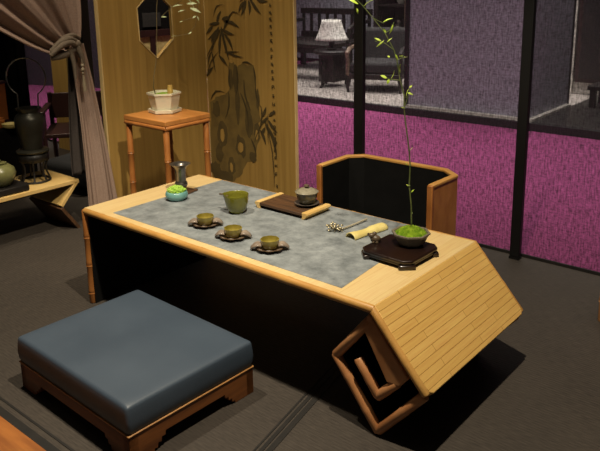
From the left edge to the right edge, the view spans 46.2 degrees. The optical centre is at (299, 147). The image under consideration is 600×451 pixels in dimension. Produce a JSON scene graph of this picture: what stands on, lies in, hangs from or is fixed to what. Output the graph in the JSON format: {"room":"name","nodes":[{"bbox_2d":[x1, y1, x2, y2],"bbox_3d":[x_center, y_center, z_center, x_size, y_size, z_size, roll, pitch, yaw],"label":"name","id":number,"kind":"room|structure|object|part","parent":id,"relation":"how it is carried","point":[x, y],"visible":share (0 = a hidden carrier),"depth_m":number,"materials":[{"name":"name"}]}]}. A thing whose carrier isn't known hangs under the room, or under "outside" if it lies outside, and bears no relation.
{"room":"tea room","nodes":[
{"label":"tea room","id":0,"kind":"room"},
{"bbox_2d":[24,0,99,87],"bbox_3d":[-4.003,-2.036,8.975,5.093,2.400,0.205,4,15,21],"label":"wall","id":1,"kind":"structure","parent":0,"point":[41,76],"depth_m":8.79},
{"bbox_2d":[0,47,599,450],"bbox_3d":[-0.101,-0.295,6.755,14.000,0.060,10.900,10,18,39],"label":"floor","id":2,"kind":"structure","parent":0,"point":[535,386],"depth_m":2.63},
{"bbox_2d":[0,32,30,119],"bbox_3d":[-2.595,-1.357,5.839,0.931,2.500,0.027,10,18,39],"label":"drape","id":3,"kind":"object","parent":2,"relation":"on","point":[11,49],"visible":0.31,"depth_m":5.83,"materials":[{"name":"fabric"}]},
{"bbox_2d":[0,120,37,175],"bbox_3d":[-2.069,0.040,4.503,0.680,0.396,0.440,10,18,39],"label":"table","id":4,"kind":"object","parent":2,"relation":"on","point":[9,140],"visible":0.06,"depth_m":4.32,"materials":[{"name":"wood"}]},
{"bbox_2d":[0,117,4,127],"bbox_3d":[-1.841,-0.156,4.323,0.048,0.062,0.048,10,18,39],"label":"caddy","id":5,"kind":"object","parent":4,"relation":"on","point":[2,120],"visible":0.81,"depth_m":4.31,"materials":[{"name":"brown wood"}]},
{"bbox_2d":[0,80,9,122],"bbox_3d":[-1.960,-0.282,4.421,0.160,0.265,0.160,5,15,22],"label":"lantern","id":6,"kind":"object","parent":4,"relation":"on","point":[3,102],"visible":0.75,"depth_m":4.43,"materials":[{"name":"brown wood"}]},
{"bbox_2d":[1,122,14,128],"bbox_3d":[-1.770,-0.134,4.295,0.100,0.030,0.100,10,18,39],"label":"dish","id":7,"kind":"object","parent":4,"relation":"on","point":[8,125],"visible":0.77,"depth_m":4.26,"materials":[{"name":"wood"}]},
{"bbox_2d":[0,416,45,450],"bbox_3d":[-1.309,0.748,2.318,4.400,0.030,0.160,10,18,39],"label":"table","id":8,"kind":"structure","parent":2,"relation":"on","point":[11,438],"depth_m":1.95,"materials":[{"name":"brown wood"}]},
{"bbox_2d":[0,406,60,450],"bbox_3d":[-1.243,0.741,2.398,4.400,0.003,0.038,10,18,39],"label":"trim","id":9,"kind":"structure","parent":2,"relation":"on","point":[5,414],"depth_m":2.03,"materials":[{"name":"wood"}]},
{"bbox_2d":[0,397,74,450],"bbox_3d":[-1.216,0.734,2.429,4.400,0.002,0.007,10,18,39],"label":"trim","id":10,"kind":"structure","parent":2,"relation":"on","point":[1,398],"depth_m":2.06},
{"bbox_2d":[0,169,80,227],"bbox_3d":[-1.642,0.382,3.373,0.315,0.274,1.150,10,18,39],"label":"table","id":11,"kind":"object","parent":2,"relation":"on","point":[50,197],"visible":0.87,"depth_m":3.66,"materials":[{"name":"brown wood"}]},
{"bbox_2d":[0,160,15,186],"bbox_3d":[-1.466,0.121,3.431,0.150,0.133,0.150,10,18,39],"label":"jar","id":12,"kind":"object","parent":11,"relation":"on","point":[7,171],"visible":1,"depth_m":3.40,"materials":[{"name":"green ceramic"}]},
{"bbox_2d":[0,179,29,196],"bbox_3d":[-1.465,0.202,3.450,0.170,0.034,0.200,10,18,39],"label":"plinth","id":13,"kind":"object","parent":11,"relation":"on","point":[16,186],"visible":0.79,"depth_m":3.43,"materials":[{"name":"wood"}]},
{"bbox_2d":[17,152,51,184],"bbox_3d":[-1.370,0.097,3.627,0.157,0.152,0.156,10,18,39],"label":"iron stand","id":14,"kind":"object","parent":11,"relation":"on","point":[38,158],"visible":0.82,"depth_m":3.58,"materials":[{"name":"black metal"}]},
{"bbox_3d":[-1.407,0.124,3.580,0.010,0.110,0.025,10,18,39],"label":"rod","id":15,"kind":"part","parent":14,"relation":"part of","materials":[{"name":"black metal"}]},
{"bbox_2d":[5,57,49,154],"bbox_3d":[-1.375,-0.213,3.552,0.164,0.487,0.164,10,18,39],"label":"kettle","id":16,"kind":"object","parent":14,"relation":"on","point":[29,123],"visible":1,"depth_m":3.53,"materials":[{"name":"metal"}]},
{"bbox_3d":[-1.373,-0.323,3.526,0.203,0.261,0.007,-1,14,0],"label":"hoop handle","id":17,"kind":"part","parent":16,"relation":"part of","materials":[{"name":"metal"}]},
{"bbox_3d":[-1.372,0.013,3.607,0.164,0.020,0.164,10,18,39],"label":"foot plate","id":18,"kind":"part","parent":16,"relation":"part of","materials":[{"name":"brown metal"}]},
{"bbox_3d":[-1.353,0.126,3.571,0.009,0.110,0.025,-5,14,-15],"label":"rod","id":19,"kind":"part","parent":14,"relation":"part of","materials":[{"name":"black metal"}]},
{"bbox_3d":[-1.311,0.116,3.607,0.025,0.111,0.009,5,15,22],"label":"rod","id":20,"kind":"part","parent":14,"relation":"part of","materials":[{"name":"black metal"}]},
{"bbox_3d":[-1.314,0.103,3.660,0.025,0.111,0.009,-8,15,-28],"label":"rod","id":21,"kind":"part","parent":14,"relation":"part of","materials":[{"name":"black metal"}]},
{"bbox_3d":[-1.314,0.348,3.767,0.315,0.146,0.106,10,18,39],"label":"folded leg","id":22,"kind":"part","parent":11,"relation":"part of","materials":[{"name":"brown wood"}]},
{"bbox_3d":[-1.314,0.219,3.739,0.315,0.120,0.111,10,18,39],"label":"folded leg","id":23,"kind":"part","parent":11,"relation":"part of","materials":[{"name":"brown wood"}]},
{"bbox_2d":[0,0,116,205],"bbox_3d":[-1.402,-0.220,3.175,0.117,1.489,1.319,10,18,39],"label":"curtain","id":24,"kind":"object","parent":2,"relation":"on","point":[52,27],"visible":0.97,"depth_m":3.49,"materials":[{"name":"fabric"}]},
{"bbox_2d":[0,0,81,54],"bbox_3d":[-1.465,-0.647,3.023,0.068,0.588,1.177,10,18,39],"label":"drape","id":25,"kind":"object","parent":24,"relation":"hanging from","point":[40,25],"depth_m":3.34,"materials":[{"name":"fabric"}]},
{"bbox_2d":[50,49,69,149],"bbox_3d":[-1.763,-1.143,5.132,0.350,2.400,0.034,10,18,39],"label":"screen","id":26,"kind":"object","parent":2,"relation":"on","point":[59,67],"visible":0.2,"depth_m":5.33,"materials":[{"name":"brown wood"}]},
{"bbox_2d":[42,153,87,195],"bbox_3d":[-1.371,0.154,4.440,0.380,0.190,0.340,6,15,28],"label":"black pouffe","id":27,"kind":"object","parent":2,"relation":"on","point":[61,164],"visible":0.15,"depth_m":4.29,"materials":[{"name":"fabric"}]},
{"bbox_2d":[39,91,103,156],"bbox_3d":[-1.519,-0.105,4.820,0.440,0.524,0.490,-4,14,-11],"label":"chair","id":28,"kind":"object","parent":2,"relation":"on","point":[57,104],"visible":0.43,"depth_m":4.90,"materials":[{"name":"brown wood"}]},
{"bbox_3d":[-1.715,-0.264,4.725,0.040,0.020,0.390,-4,14,-11],"label":"armrest","id":29,"kind":"part","parent":28,"relation":"part of","materials":[{"name":"brown wood"}]},
{"bbox_3d":[-1.663,-0.008,4.598,0.030,0.443,0.080,-4,14,-11],"label":"leg","id":30,"kind":"part","parent":28,"relation":"part of","materials":[{"name":"brown wood"}]},
{"bbox_3d":[-1.744,-0.137,4.970,0.030,0.524,0.100,-4,14,-11],"label":"leg","id":31,"kind":"part","parent":28,"relation":"part of","materials":[{"name":"brown wood"}]},
{"bbox_3d":[-1.518,-0.127,4.805,0.400,0.030,0.400,-4,14,-11],"label":"seat","id":32,"kind":"part","parent":28,"relation":"part of","materials":[{"name":"brown wood"}]},
{"bbox_3d":[-1.556,-0.307,4.945,0.400,0.175,0.025,-4,14,-11],"label":"backrest","id":33,"kind":"part","parent":28,"relation":"part of","materials":[{"name":"brown wood"}]},
{"bbox_2d":[80,0,94,87],"bbox_3d":[-1.125,-0.877,3.562,0.064,2.600,0.052,10,18,39],"label":"post","id":34,"kind":"object","parent":2,"relation":"on","point":[85,28],"visible":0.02,"depth_m":3.61,"materials":[{"name":"brown wood"}]},
{"bbox_2d":[18,290,253,450],"bbox_3d":[-0.521,0.680,2.219,0.600,0.185,0.471,11,18,40],"label":"stool","id":35,"kind":"object","parent":2,"relation":"on","point":[134,365],"visible":1,"depth_m":2.10,"materials":[{"name":"blue leather"}]},
{"bbox_2d":[93,0,210,197],"bbox_3d":[-0.815,-0.852,3.865,0.028,2.400,0.736,10,18,39],"label":"screen","id":36,"kind":"object","parent":2,"relation":"on","point":[126,65],"visible":0.83,"depth_m":3.94,"materials":[{"name":"brown wood"}]},
{"bbox_2d":[138,0,170,55],"bbox_3d":[-1.020,-0.582,4.464,0.214,1.600,0.365,10,18,39],"label":"mirror","id":37,"kind":"object","parent":36,"relation":"attached to","point":[146,10],"visible":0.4,"depth_m":4.39,"materials":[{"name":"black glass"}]},
{"bbox_3d":[-0.945,-0.709,4.367,0.014,0.040,0.365,10,18,39],"label":"rail","id":38,"kind":"part","parent":37,"relation":"part of","materials":[{"name":"brown wood"}]},
{"bbox_3d":[-0.802,-0.689,3.901,0.007,0.389,0.246,10,18,39],"label":"window moulding","id":39,"kind":"part","parent":36,"relation":"part of","materials":[{"name":"brown wood"}]},
{"bbox_2d":[124,109,210,193],"bbox_3d":[-0.679,0.117,3.675,0.345,0.600,0.311,10,18,39],"label":"plant stand","id":40,"kind":"object","parent":2,"relation":"on","point":[166,123],"visible":0.5,"depth_m":3.57,"materials":[{"name":"orange wood"}]},
{"bbox_3d":[-0.876,0.134,3.674,0.037,0.575,0.035,-2,14,-5],"label":"leg","id":41,"kind":"part","parent":40,"relation":"part of","materials":[{"name":"brown wood"}]},
{"bbox_3d":[-0.683,-0.138,3.614,0.345,0.027,0.311,10,18,39],"label":"apron rod","id":42,"kind":"part","parent":40,"relation":"part of","materials":[{"name":"brown wood"}]},
{"bbox_3d":[-0.649,0.175,3.488,0.035,0.575,0.037,-2,14,-5],"label":"leg","id":43,"kind":"part","parent":40,"relation":"part of","materials":[{"name":"brown wood"}]},
{"bbox_3d":[-0.708,0.084,3.868,0.035,0.575,0.037,-2,14,-5],"label":"leg","id":44,"kind":"part","parent":40,"relation":"part of","materials":[{"name":"brown wood"}]},
{"bbox_2d":[146,0,200,114],"bbox_3d":[-0.647,-0.505,3.584,0.297,0.652,0.154,-3,14,-8],"label":"potted plant","id":45,"kind":"object","parent":40,"relation":"on","point":[161,101],"visible":1,"depth_m":3.58,"materials":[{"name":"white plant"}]},
{"bbox_3d":[-0.702,-0.243,3.638,0.152,0.092,0.176,5,15,22],"label":"pot","id":46,"kind":"part","parent":45,"relation":"part of","materials":[{"name":"white ceramic"}]},
{"bbox_3d":[-0.629,-0.536,3.532,0.253,0.568,0.040,1,14,9],"label":"stem","id":47,"kind":"part","parent":45,"relation":"part of","materials":[{"name":"green plant"}]},
{"bbox_3d":[-0.481,0.125,3.683,0.037,0.575,0.035,-2,14,-5],"label":"leg","id":48,"kind":"part","parent":40,"relation":"part of","materials":[{"name":"brown wood"}]},
{"bbox_2d":[203,0,298,196],"bbox_3d":[-0.301,-0.874,3.922,0.709,2.400,0.025,10,18,39],"label":"screen","id":49,"kind":"object","parent":2,"relation":"on","point":[251,45],"visible":0.99,"depth_m":4.03,"materials":[{"name":"brown wood"}]},
{"bbox_2d":[253,362,335,450],"bbox_3d":[0.171,0.703,2.470,0.006,0.002,1.880,6,15,28],"label":"trim","id":50,"kind":"structure","parent":2,"relation":"on","point":[331,366],"depth_m":2.12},
{"bbox_2d":[258,365,337,450],"bbox_3d":[0.186,0.704,2.462,0.012,0.002,1.880,6,15,28],"label":"trim","id":51,"kind":"structure","parent":2,"relation":"on","point":[334,369],"depth_m":2.11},
{"bbox_2d":[81,174,522,434],"bbox_3d":[-0.062,0.481,2.552,1.558,0.402,0.637,10,18,39],"label":"table","id":52,"kind":"object","parent":2,"relation":"on","point":[423,325],"visible":0.98,"depth_m":2.21,"materials":[{"name":"brown wood"}]},
{"bbox_3d":[-0.842,0.435,2.806,0.031,0.395,0.031,10,18,39],"label":"corner post","id":53,"kind":"part","parent":52,"relation":"part of","materials":[{"name":"brown wood"}]},
{"bbox_2d":[165,185,187,200],"bbox_3d":[-0.500,0.181,2.844,0.093,0.059,0.093,10,18,39],"label":"succulent bowl","id":54,"kind":"object","parent":52,"relation":"on","point":[175,192],"visible":1,"depth_m":2.81,"materials":[{"name":"teal ceramic"}]},
{"bbox_2d":[186,187,197,193],"bbox_3d":[-0.483,0.180,2.956,0.084,0.007,0.068,7,16,31],"label":"wooden coaster","id":55,"kind":"object","parent":52,"relation":"on","point":[190,190],"visible":0.3,"depth_m":2.95,"materials":[{"name":"brown wood"}]},
{"bbox_2d":[170,161,189,189],"bbox_3d":[-0.499,0.121,2.943,0.087,0.114,0.087,10,18,39],"label":"vase","id":56,"kind":"object","parent":55,"relation":"on","point":[180,167],"visible":0.85,"depth_m":2.93,"materials":[{"name":"grey metal"}]},
{"bbox_2d":[188,213,222,227],"bbox_3d":[-0.341,0.263,2.536,0.103,0.038,0.100,11,18,41],"label":"tea cup","id":57,"kind":"object","parent":52,"relation":"on","point":[203,220],"visible":1,"depth_m":2.52,"materials":[{"name":"green ceramic"}]},
{"bbox_3d":[-0.324,0.344,2.335,1.369,0.027,0.027,10,18,39],"label":"edge rod","id":58,"kind":"part","parent":52,"relation":"part of","materials":[{"name":"brown wood"}]},
{"bbox_2d":[215,224,251,240],"bbox_3d":[-0.229,0.292,2.410,0.100,0.038,0.103,-13,18,-40],"label":"tea cup","id":59,"kind":"object","parent":52,"relation":"on","point":[233,232],"visible":1,"depth_m":2.40,"materials":[{"name":"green ceramic"}]},
{"bbox_2d":[219,190,248,213],"bbox_3d":[-0.249,0.209,2.671,0.109,0.078,0.093,-4,14,-12],"label":"pitcher","id":60,"kind":"object","parent":52,"relation":"on","point":[236,201],"visible":1,"depth_m":2.64,"materials":[{"name":"green ceramic"}]},
{"bbox_2d":[250,235,289,251],"bbox_3d":[-0.099,0.316,2.301,0.103,0.038,0.100,-14,19,-42],"label":"tea cup","id":61,"kind":"object","parent":52,"relation":"on","point":[270,243],"visible":1,"depth_m":2.29,"materials":[{"name":"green ceramic"}]},
{"bbox_2d":[255,192,330,219],"bbox_3d":[-0.029,0.224,2.707,0.263,0.026,0.146,10,18,39],"label":"tray","id":62,"kind":"object","parent":52,"relation":"on","point":[280,201],"visible":0.96,"depth_m":2.68,"materials":[{"name":"brown wood"}]},
{"bbox_2d":[294,184,318,206],"bbox_3d":[0.026,0.179,2.673,0.096,0.081,0.096,10,18,39],"label":"bowl","id":63,"kind":"object","parent":62,"relation":"on","point":[306,195],"visible":1,"depth_m":2.65,"materials":[{"name":"ceramic"}]},
{"bbox_3d":[0.025,0.160,2.668,0.091,0.016,0.091,10,18,39],"label":"lid","id":64,"kind":"part","parent":63,"relation":"part of","materials":[{"name":"ceramic"}]},
{"bbox_3d":[0.065,0.229,2.786,1.369,0.027,0.027,10,18,39],"label":"edge rod","id":65,"kind":"part","parent":52,"relation":"part of","materials":[{"name":"brown wood"}]},
{"bbox_2d":[326,218,367,231],"bbox_3d":[0.167,0.267,2.510,0.061,0.024,0.177,10,18,39],"label":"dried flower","id":66,"kind":"object","parent":52,"relation":"on","point":[332,226],"visible":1,"depth_m":2.47,"materials":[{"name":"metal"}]},
{"bbox_3d":[0.191,0.273,2.510,0.149,0.009,0.008,-14,19,-43],"label":"rod","id":67,"kind":"part","parent":66,"relation":"part of","materials":[{"name":"beige wood"}]},
{"bbox_2d":[346,222,387,239],"bbox_3d":[0.237,0.286,2.438,0.169,0.020,0.048,-12,17,-38],"label":"scoop","id":68,"kind":"object","parent":52,"relation":"on","point":[379,227],"visible":0.97,"depth_m":2.43,"materials":[{"name":"beige wood"}]},
{"bbox_3d":[0.263,0.543,1.880,0.192,0.212,0.025,10,18,39],"label":"edge rod","id":69,"kind":"part","parent":52,"relation":"part of","materials":[{"name":"brown wood"}]},
{"bbox_2d":[361,234,438,269],"bbox_3d":[0.318,0.329,2.239,0.206,0.029,0.206,11,18,40],"label":"stand","id":70,"kind":"object","parent":52,"relation":"on","point":[388,249],"visible":0.88,"depth_m":2.20,"materials":[{"name":"brown wood"}]},
{"bbox_2d":[367,231,380,243],"bbox_3d":[0.240,0.291,2.274,0.040,0.035,0.032,6,15,27],"label":"figurine","id":71,"kind":"object","parent":70,"relation":"on","point":[374,238],"visible":1,"depth_m":2.26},
{"bbox_2d":[350,0,430,246],"bbox_3d":[0.276,-0.074,2.161,0.264,0.793,0.116,-2,14,-5],"label":"potted plant","id":72,"kind":"object","parent":70,"relation":"on","point":[411,235],"visible":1,"depth_m":2.21,"materials":[{"name":"green plant"}]},
{"bbox_3d":[0.253,-0.103,2.171,0.206,0.742,0.009,-1,14,0],"label":"stem","id":73,"kind":"part","parent":72,"relation":"part of","materials":[{"name":"green plant"}]},
{"bbox_2d":[392,226,430,246],"bbox_3d":[0.356,0.289,2.255,0.116,0.041,0.116,10,18,39],"label":"bowl","id":74,"kind":"object","parent":70,"relation":"on","point":[414,236],"depth_m":2.22,"materials":[{"name":"ceramic"}]},
{"bbox_3d":[0.459,0.488,2.104,0.602,0.273,0.022,-16,-21,-48],"label":"folded panel","id":75,"kind":"part","parent":52,"relation":"part of","materials":[{"name":"brown wood"}]},
{"bbox_3d":[0.652,0.429,2.330,0.192,0.212,0.025,10,18,39],"label":"edge rod","id":76,"kind":"part","parent":52,"relation":"part of","materials":[{"name":"brown wood"}]},
{"bbox_2d":[266,369,340,450],"bbox_3d":[0.204,0.706,2.452,0.018,0.002,1.880,6,15,28],"label":"trim","id":77,"kind":"structure","parent":2,"relation":"on","point":[335,376],"depth_m":2.10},
{"bbox_2d":[24,0,599,275],"bbox_3d":[-0.048,-0.952,3.803,6.400,2.600,0.008,10,18,39],"label":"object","id":78,"kind":"object","parent":2,"relation":"on","point":[554,262],"visible":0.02,"depth_m":3.28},
{"bbox_2d":[354,0,365,153],"bbox_3d":[0.297,-0.877,3.470,0.058,2.600,0.032,10,18,39],"label":"post","id":79,"kind":"object","parent":2,"relation":"on","point":[360,17],"visible":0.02,"depth_m":3.58,"materials":[{"name":"black wood"}]},
{"bbox_2d":[316,154,457,235],"bbox_3d":[0.371,0.327,2.950,0.551,0.502,0.275,10,18,39],"label":"armchair","id":80,"kind":"object","parent":2,"relation":"on","point":[372,185],"visible":0.56,"depth_m":3.02,"materials":[{"name":"orange wood"}]},
{"bbox_3d":[0.086,0.315,3.020,0.024,0.500,0.018,10,18,39],"label":"post","id":81,"kind":"part","parent":80,"relation":"part of","materials":[{"name":"brown wood"}]},
{"bbox_3d":[0.496,0.385,2.704,0.024,0.500,0.018,10,18,39],"label":"post","id":82,"kind":"part","parent":80,"relation":"part of","materials":[{"name":"brown wood"}]},
{"bbox_2d":[509,0,536,260],"bbox_3d":[0.968,-0.755,2.922,0.048,2.600,0.032,10,18,39],"label":"post","id":83,"kind":"object","parent":2,"relation":"on","point":[530,6],"visible":1,"depth_m":3.07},
{"bbox_2d":[598,297,599,321],"bbox_3d":[1.367,0.561,2.590,0.426,0.185,0.306,10,18,39],"label":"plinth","id":84,"kind":"object","parent":2,"relation":"on","point":[599,297],"visible":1,"depth_m":2.62,"materials":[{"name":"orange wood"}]},
{"bbox_2d":[296,0,373,60],"bbox_3d":[1.051,-2.474,9.915,6.200,2.540,0.100,10,18,39],"label":"wall","id":85,"kind":"structure","parent":0,"point":[312,2],"depth_m":10.60,"materials":[{"name":"grey"}]},
{"bbox_2d":[297,61,586,120],"bbox_3d":[2.864,-0.625,7.676,7.700,0.060,4.000,10,18,39],"label":"platform","id":86,"kind":"object","parent":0,"point":[315,63],"depth_m":7.72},
{"bbox_2d":[314,48,349,87],"bbox_3d":[0.358,-0.901,8.012,0.420,0.426,0.432,10,18,39],"label":"pedestal table","id":87,"kind":"object","parent":86,"relation":"on","point":[341,52],"visible":0.54,"depth_m":7.89,"materials":[{"name":"brown wood"}]},
{"bbox_3d":[0.278,-0.837,7.935,0.052,0.340,0.189,10,18,39],"label":"leg","id":88,"kind":"part","parent":87,"relation":"part of","materials":[{"name":"brown wood"}]},
{"bbox_2d":[315,19,346,49],"bbox_3d":[0.356,-1.272,7.928,0.383,0.336,0.383,10,18,39],"label":"table lamp","id":89,"kind":"object","parent":87,"relation":"on","point":[323,31],"visible":0.66,"depth_m":7.80,"materials":[{"name":"white fabric"}]},
{"bbox_2d":[296,8,372,66],"bbox_3d":[0.338,-1.470,9.505,1.200,0.800,0.525,10,18,39],"label":"settee","id":90,"kind":"object","parent":86,"relation":"on","point":[331,11],"visible":0.38,"depth_m":9.61,"materials":[{"name":"brown wood"}]},
{"bbox_3d":[0.048,-1.364,10.068,0.060,0.340,0.060,10,18,39],"label":"leg","id":91,"kind":"part","parent":90,"relation":"part of","materials":[{"name":"brown wood"}]},
{"bbox_2d":[297,40,344,52],"bbox_3d":[0.053,-1.081,8.709,0.970,0.452,0.407,10,18,39],"label":"seat cushion","id":92,"kind":"object","parent":90,"relation":"on","point":[311,43],"visible":0.06,"depth_m":8.44,"materials":[{"name":"grey fabric"}]},
{"bbox_3d":[0.340,-1.441,9.514,1.200,0.060,0.500,10,18,39],"label":"seat","id":93,"kind":"part","parent":90,"relation":"part of","materials":[{"name":"brown wood"}]},
{"bbox_3d":[0.487,-1.709,9.634,1.200,0.400,0.050,10,18,39],"label":"backrest","id":94,"kind":"part","parent":90,"relation":"part of","materials":[{"name":"brown wood"}]},
{"bbox_3d":[0.637,-1.129,9.053,0.060,0.340,0.060,10,18,39],"label":"leg","id":95,"kind":"part","parent":90,"relation":"part of","materials":[{"name":"brown wood"}]},
{"bbox_3d":[0.753,-1.515,9.109,0.050,0.268,0.486,10,18,39],"label":"armrest","id":96,"kind":"part","parent":90,"relation":"part of","materials":[{"name":"brown wood"}]},
{"bbox_2d":[345,27,404,93],"bbox_3d":[0.886,-0.970,7.717,0.628,0.656,0.697,4,14,20],"label":"armchair","id":97,"kind":"object","parent":86,"relation":"on","point":[402,32],"visible":0.34,"depth_m":7.81,"materials":[{"name":"fabric"}]},
{"bbox_3d":[0.526,-0.680,7.597,0.048,0.160,0.067,12,18,42],"label":"leg","id":98,"kind":"part","parent":97,"relation":"part of","materials":[{"name":"brown wood"}]},
{"bbox_3d":[0.597,-1.002,7.765,0.048,0.341,0.603,4,14,20],"label":"armrest","id":99,"kind":"part","parent":97,"relation":"part of","materials":[{"name":"brown wood"}]},
{"bbox_3d":[0.877,-0.811,7.723,0.580,0.060,0.570,4,14,20],"label":"seat rail","id":100,"kind":"part","parent":97,"relation":"part of","materials":[{"name":"brown wood"}]},
{"bbox_2d":[350,57,403,74],"bbox_3d":[0.874,-0.898,7.698,0.540,0.120,0.540,4,14,20],"label":"seat cushion","id":101,"kind":"object","parent":97,"relation":"on","point":[377,60],"depth_m":7.46,"materials":[{"name":"fabric"}]},
{"bbox_3d":[0.974,-1.127,7.932,0.560,0.454,0.173,4,14,20],"label":"backrest","id":102,"kind":"part","parent":97,"relation":"part of","materials":[{"name":"fabric"}]},
{"bbox_3d":[1.142,-0.963,7.572,0.048,0.341,0.603,4,14,20],"label":"armrest","id":103,"kind":"part","parent":97,"relation":"part of","materials":[{"name":"brown wood"}]},
{"bbox_2d":[373,0,405,26],"bbox_3d":[1.617,-1.955,8.448,1.450,2.200,0.450,10,18,39],"label":"display cabinet","id":104,"kind":"object","parent":86,"relation":"on","point":[393,15],"visible":0.04,"depth_m":8.92,"materials":[{"name":"brown wood"}]},
{"bbox_2d":[378,3,404,6],"bbox_3d":[1.611,-1.721,8.493,1.330,0.025,0.380,10,18,39],"label":"shelf","id":105,"kind":"object","parent":104,"relation":"attached to","point":[396,4],"depth_m":8.71,"materials":[{"name":"brown wood"}]},
{"bbox_2d":[393,20,403,26],"bbox_3d":[1.244,-1.508,8.850,0.150,0.200,0.150,10,18,39],"label":"vase","id":106,"kind":"object","parent":104,"relation":"on","point":[398,21],"visible":0.27,"depth_m":8.80,"materials":[{"name":"grey metal"}]},
{"bbox_2d":[404,0,576,121],"bbox_3d":[1.757,-1.612,6.379,1.275,2.500,0.975,10,18,39],"label":"wall","id":107,"kind":"structure","parent":86,"relation":"on","point":[517,14],"depth_m":6.22,"materials":[{"name":"grey fabric"}]},
{"bbox_3d":[1.016,-1.619,6.456,0.040,2.500,0.090,10,18,39],"label":"post","id":108,"kind":"part","parent":107,"relation":"part of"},
{"bbox_2d":[298,94,599,139],"bbox_3d":[1.564,-0.242,6.171,7.700,0.064,0.050,10,18,39],"label":"trim","id":109,"kind":"structure","parent":107,"relation":"attached to","point":[342,102],"depth_m":6.27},
{"bbox_3d":[1.772,-0.398,6.635,1.235,0.020,0.915,10,18,39],"label":"sill","id":110,"kind":"part","parent":107,"relation":"part of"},
{"bbox_3d":[2.209,-1.540,6.051,0.060,2.500,0.830,10,18,39],"label":"panel","id":111,"kind":"part","parent":107,"relation":"part of","materials":[{"name":"grey fabric"}]},
{"bbox_3d":[2.496,-1.621,6.367,0.050,2.500,0.040,10,18,39],"label":"corner post","id":112,"kind":"part","parent":107,"relation":"part of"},
{"bbox_2d":[533,95,599,129],"bbox_3d":[4.051,-0.254,5.924,3.180,0.004,2.780,10,18,39],"label":"floor","id":113,"kind":"structure","parent":86,"relation":"on","point":[577,120],"depth_m":6.04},
{"bbox_2d":[570,0,599,94],"bbox_3d":[3.321,-1.616,6.915,1.100,2.200,0.570,10,18,39],"label":"wall","id":114,"kind":"structure","parent":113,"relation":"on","point":[586,8],"depth_m":7.07,"materials":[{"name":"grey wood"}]},
{"bbox_3d":[2.998,-1.620,6.822,0.440,1.940,0.020,10,18,39],"label":"door","id":115,"kind":"part","parent":114,"relation":"part of","materials":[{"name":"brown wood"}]},
{"bbox_2d":[587,82,599,107],"bbox_3d":[3.146,-0.429,6.271,1.050,0.200,0.320,10,18,39],"label":"bench","id":116,"kind":"object","parent":113,"relation":"on","point":[592,90],"visible":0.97,"depth_m":6.46,"materials":[{"name":"brown wood"}]},
{"bbox_3d":[2.699,-0.452,6.476,0.050,0.160,0.050,10,18,39],"label":"leg","id":117,"kind":"part","parent":116,"relation":"part of","materials":[{"name":"brown wood"}]},
{"bbox_3d":[3.145,-0.507,6.252,1.050,0.040,0.320,10,18,39],"label":"seat","id":118,"kind":"part","parent":116,"relation":"part of","materials":[{"name":"brown wood"}]}
]}

